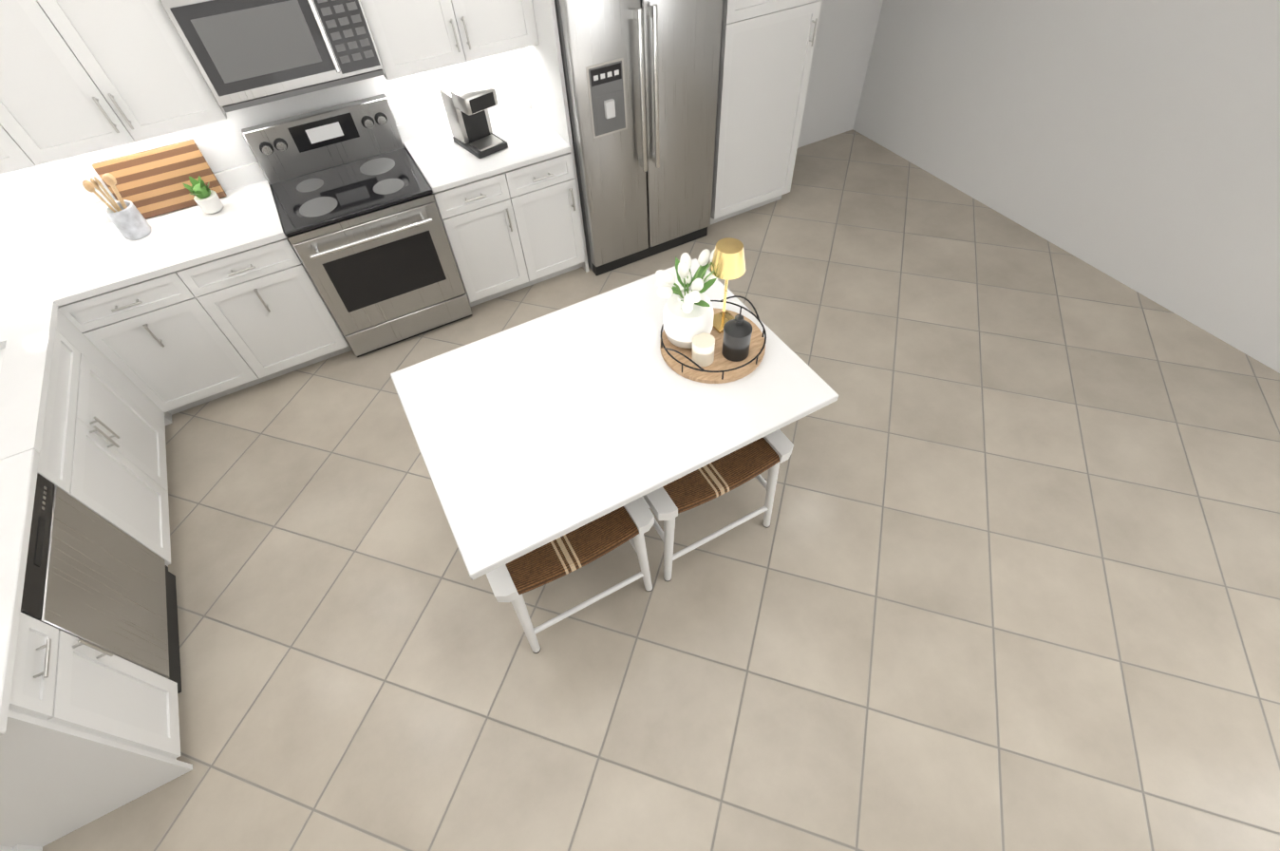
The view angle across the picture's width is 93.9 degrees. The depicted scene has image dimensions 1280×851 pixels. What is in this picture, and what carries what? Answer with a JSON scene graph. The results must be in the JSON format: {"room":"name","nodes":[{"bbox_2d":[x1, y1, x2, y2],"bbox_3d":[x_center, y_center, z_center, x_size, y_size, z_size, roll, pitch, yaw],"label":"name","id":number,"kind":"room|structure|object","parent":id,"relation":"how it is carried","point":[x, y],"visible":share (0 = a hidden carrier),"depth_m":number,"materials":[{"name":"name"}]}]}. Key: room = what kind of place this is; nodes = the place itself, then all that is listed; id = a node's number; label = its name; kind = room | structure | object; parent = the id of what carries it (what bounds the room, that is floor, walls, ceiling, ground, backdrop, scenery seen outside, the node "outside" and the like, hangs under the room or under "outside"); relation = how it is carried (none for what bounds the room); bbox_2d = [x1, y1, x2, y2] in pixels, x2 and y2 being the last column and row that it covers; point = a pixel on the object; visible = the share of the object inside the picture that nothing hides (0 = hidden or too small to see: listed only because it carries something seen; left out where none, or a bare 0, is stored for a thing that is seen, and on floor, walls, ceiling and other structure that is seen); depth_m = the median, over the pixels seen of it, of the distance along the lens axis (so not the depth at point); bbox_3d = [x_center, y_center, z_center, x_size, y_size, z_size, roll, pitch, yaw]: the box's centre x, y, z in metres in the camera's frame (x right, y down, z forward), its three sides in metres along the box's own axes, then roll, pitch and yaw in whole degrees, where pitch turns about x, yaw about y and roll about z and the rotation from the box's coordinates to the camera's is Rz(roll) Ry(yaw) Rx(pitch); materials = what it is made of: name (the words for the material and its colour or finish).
{"room":"kitchen","nodes":[
{"label":"kitchen","id":0,"kind":"room"},
{"bbox_2d":[0,0,883,228],"bbox_3d":[-4.416,-0.970,2.244,14.800,3.300,0.250,-24,54,-16],"label":"wall","id":1,"kind":"structure","parent":0,"point":[846,29],"depth_m":3.47,"materials":[{"name":"white paint"}]},
{"bbox_2d":[0,98,53,174],"bbox_3d":[-3.092,-1.476,2.241,0.799,1.090,0.346,-24,54,-16],"label":"upper cabinet","id":2,"kind":"object","parent":1,"relation":"attached to","point":[19,150],"depth_m":2.59,"materials":[{"name":"white wood"}]},
{"bbox_2d":[0,0,226,161],"bbox_3d":[-2.444,-1.770,2.444,0.918,1.090,0.346,-24,54,-16],"label":"upper cabinet","id":3,"kind":"object","parent":1,"relation":"attached to","point":[83,77],"depth_m":2.57,"materials":[{"name":"white wood"}]},
{"bbox_2d":[0,91,531,250],"bbox_3d":[-2.121,-1.450,3.389,3.228,0.100,0.020,-24,54,-16],"label":"backsplash","id":4,"kind":"structure","parent":1,"relation":"attached to","point":[77,219],"depth_m":3.30,"materials":[{"name":"white tile"}]},
{"bbox_2d":[159,0,385,112],"bbox_3d":[-1.718,-1.885,2.843,0.774,0.463,0.434,-24,54,-16],"label":"microwave","id":5,"kind":"object","parent":1,"relation":"attached to","point":[245,53],"visible":1,"depth_m":2.75,"materials":[{"name":"silver metal"}]},
{"bbox_2d":[360,0,554,80],"bbox_3d":[-1.039,-2.409,2.885,0.968,1.090,0.346,-24,54,-16],"label":"upper cabinet","id":6,"kind":"object","parent":1,"relation":"attached to","point":[411,37],"depth_m":3.09,"materials":[{"name":"white wood"}]},
{"bbox_2d":[42,129,1279,850],"bbox_3d":[-2.587,2.547,1.514,14.800,0.120,7.650,-24,54,-16],"label":"floor","id":7,"kind":"structure","parent":0,"point":[1002,572],"depth_m":2.68,"materials":[{"name":"tile"}]},
{"bbox_2d":[0,847,18,850],"bbox_3d":[-2.580,1.003,2.111,0.230,0.884,1.028,-24,54,-16],"label":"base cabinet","id":8,"kind":"object","parent":7,"relation":"on","point":[1,848],"depth_m":2.11,"materials":[{"name":"white"}]},
{"bbox_2d":[0,338,170,566],"bbox_3d":[-2.675,0.242,2.729,0.549,0.884,0.919,-24,54,-16],"label":"base cabinet","id":9,"kind":"object","parent":7,"relation":"on","point":[99,449],"depth_m":2.71,"materials":[{"name":"white wood"}]},
{"bbox_2d":[0,613,192,850],"bbox_3d":[-2.081,1.069,2.032,0.549,0.884,0.330,-24,54,-16],"label":"base cabinet","id":10,"kind":"object","parent":7,"relation":"on","point":[94,730],"depth_m":2.03,"materials":[{"name":"white wood"}]},
{"bbox_2d":[0,300,56,736],"bbox_3d":[-2.639,0.317,2.078,0.935,0.032,2.088,-24,54,-16],"label":"countertop","id":11,"kind":"structure","parent":10,"relation":"on","point":[28,338],"depth_m":2.23,"materials":[{"name":"white stone"}]},
{"bbox_2d":[20,472,181,693],"bbox_3d":[-2.297,0.749,2.302,0.533,0.882,0.604,-24,54,-16],"label":"dishwasher","id":12,"kind":"object","parent":7,"relation":"on","point":[91,576],"visible":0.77,"depth_m":2.28,"materials":[{"name":"silver metal"}]},
{"bbox_2d":[53,303,174,436],"bbox_3d":[-2.909,-0.116,3.029,0.589,0.884,0.238,-24,54,-16],"label":"base cabinet","id":13,"kind":"object","parent":7,"relation":"on","point":[68,327],"depth_m":3.04,"materials":[{"name":"white wood"}]},
{"bbox_2d":[68,269,273,414],"bbox_3d":[-2.643,-0.605,3.409,0.593,0.884,0.627,-24,54,-16],"label":"base cabinet","id":14,"kind":"object","parent":7,"relation":"on","point":[118,349],"depth_m":3.18,"materials":[{"name":"white wood"}]},
{"bbox_2d":[0,178,288,315],"bbox_3d":[-2.844,-0.803,2.990,1.968,0.032,0.640,-24,54,-16],"label":"countertop","id":15,"kind":"structure","parent":14,"relation":"on","point":[95,261],"depth_m":3.02,"materials":[{"name":"white stone"}]},
{"bbox_2d":[82,172,150,240],"bbox_3d":[-2.616,-1.103,2.987,0.135,0.328,0.136,-24,54,-16],"label":"utensil crock","id":16,"kind":"object","parent":15,"relation":"on","point":[127,219],"visible":1,"depth_m":2.99,"materials":[{"name":"ceramic"}]},
{"bbox_2d":[92,139,226,219],"bbox_3d":[-2.512,-1.286,3.146,0.470,0.300,0.022,-24,45,-16],"label":"cutting board","id":17,"kind":"object","parent":15,"relation":"on","point":[150,183],"visible":0.77,"depth_m":3.12,"materials":[{"name":"brown wood"}]},
{"bbox_2d":[183,175,223,214],"bbox_3d":[-2.301,-1.225,3.157,0.140,0.192,0.139,-24,54,-16],"label":"herb pot","id":18,"kind":"object","parent":15,"relation":"on","point":[207,199],"visible":0.98,"depth_m":3.14,"materials":[{"name":"white ceramic"}]},
{"bbox_2d":[189,184,352,377],"bbox_3d":[-2.227,-0.794,3.539,0.593,0.884,0.627,-24,54,-16],"label":"base cabinet","id":19,"kind":"object","parent":7,"relation":"on","point":[270,295],"depth_m":3.32,"materials":[{"name":"white wood"}]},
{"bbox_2d":[241,94,472,357],"bbox_3d":[-1.601,-1.127,3.568,0.776,1.205,0.697,-24,54,-16],"label":"range","id":20,"kind":"object","parent":7,"relation":"on","point":[360,217],"visible":1,"depth_m":3.38,"materials":[{"name":"silver metal"}]},
{"bbox_2d":[405,148,541,306],"bbox_3d":[-1.070,-1.320,3.902,0.483,0.884,0.627,-24,54,-16],"label":"base cabinet","id":21,"kind":"object","parent":7,"relation":"on","point":[485,223],"depth_m":3.67,"materials":[{"name":"white wood"}]},
{"bbox_2d":[402,106,573,193],"bbox_3d":[-0.927,-1.675,3.592,0.846,0.032,0.640,-24,54,-16],"label":"countertop","id":22,"kind":"structure","parent":21,"relation":"on","point":[443,163],"depth_m":3.51,"materials":[{"name":"white stone"}]},
{"bbox_2d":[440,79,508,158],"bbox_3d":[-0.957,-1.782,3.442,0.200,0.335,0.302,-35,58,-23],"label":"coffee maker","id":23,"kind":"object","parent":22,"relation":"on","point":[467,103],"visible":1,"depth_m":3.43,"materials":[{"name":"black plastic"}]},
{"bbox_2d":[520,151,588,281],"bbox_3d":[-0.750,-1.465,4.002,0.483,0.884,0.627,-24,54,-16],"label":"base cabinet","id":24,"kind":"object","parent":7,"relation":"on","point":[552,198],"depth_m":3.80,"materials":[{"name":"white wood"}]},
{"bbox_2d":[485,496,654,653],"bbox_3d":[-0.296,0.552,2.518,0.640,0.628,0.380,-24,54,-16],"label":"stool","id":25,"kind":"object","parent":7,"relation":"on","point":[514,580],"visible":0.52,"depth_m":2.25,"materials":[{"name":"brown wicker"}]},
{"bbox_2d":[390,258,838,580],"bbox_3d":[-0.111,0.126,2.666,1.445,0.918,1.000,-24,54,-16],"label":"kitchen island","id":26,"kind":"object","parent":7,"relation":"on","point":[534,434],"visible":0.83,"depth_m":2.21,"materials":[{"name":"white"}]},
{"bbox_2d":[655,237,766,383],"bbox_3d":[0.275,-0.454,2.271,0.423,0.391,0.449,-24,54,-16],"label":"decorative tray","id":27,"kind":"object","parent":26,"relation":"on","point":[702,340],"visible":1,"depth_m":2.27,"materials":[{"name":"brown wood"}]},
{"bbox_2d":[554,0,722,275],"bbox_3d":[-0.077,-1.997,3.786,0.940,1.822,0.752,-24,54,-16],"label":"refrigerator","id":28,"kind":"object","parent":7,"relation":"on","point":[641,77],"visible":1,"depth_m":3.53,"materials":[{"name":"grey metal"}]},
{"bbox_2d":[642,429,793,581],"bbox_3d":[0.281,0.289,2.699,0.640,0.628,0.380,-24,54,-16],"label":"stool","id":29,"kind":"object","parent":7,"relation":"on","point":[670,501],"visible":0.5,"depth_m":2.44,"materials":[{"name":"brown wicker"}]},
{"bbox_2d":[710,0,821,224],"bbox_3d":[0.625,-2.581,3.816,0.750,2.460,0.667,-24,54,-16],"label":"tall cabinet","id":30,"kind":"object","parent":7,"relation":"on","point":[766,51],"depth_m":3.91,"materials":[{"name":"white wood"}]},
{"bbox_2d":[852,0,1279,373],"bbox_3d":[3.667,-1.400,2.166,0.250,3.300,7.050,-24,54,-16],"label":"wall","id":31,"kind":"structure","parent":0,"point":[1134,144],"depth_m":3.66,"materials":[{"name":"white paint"}]}
]}

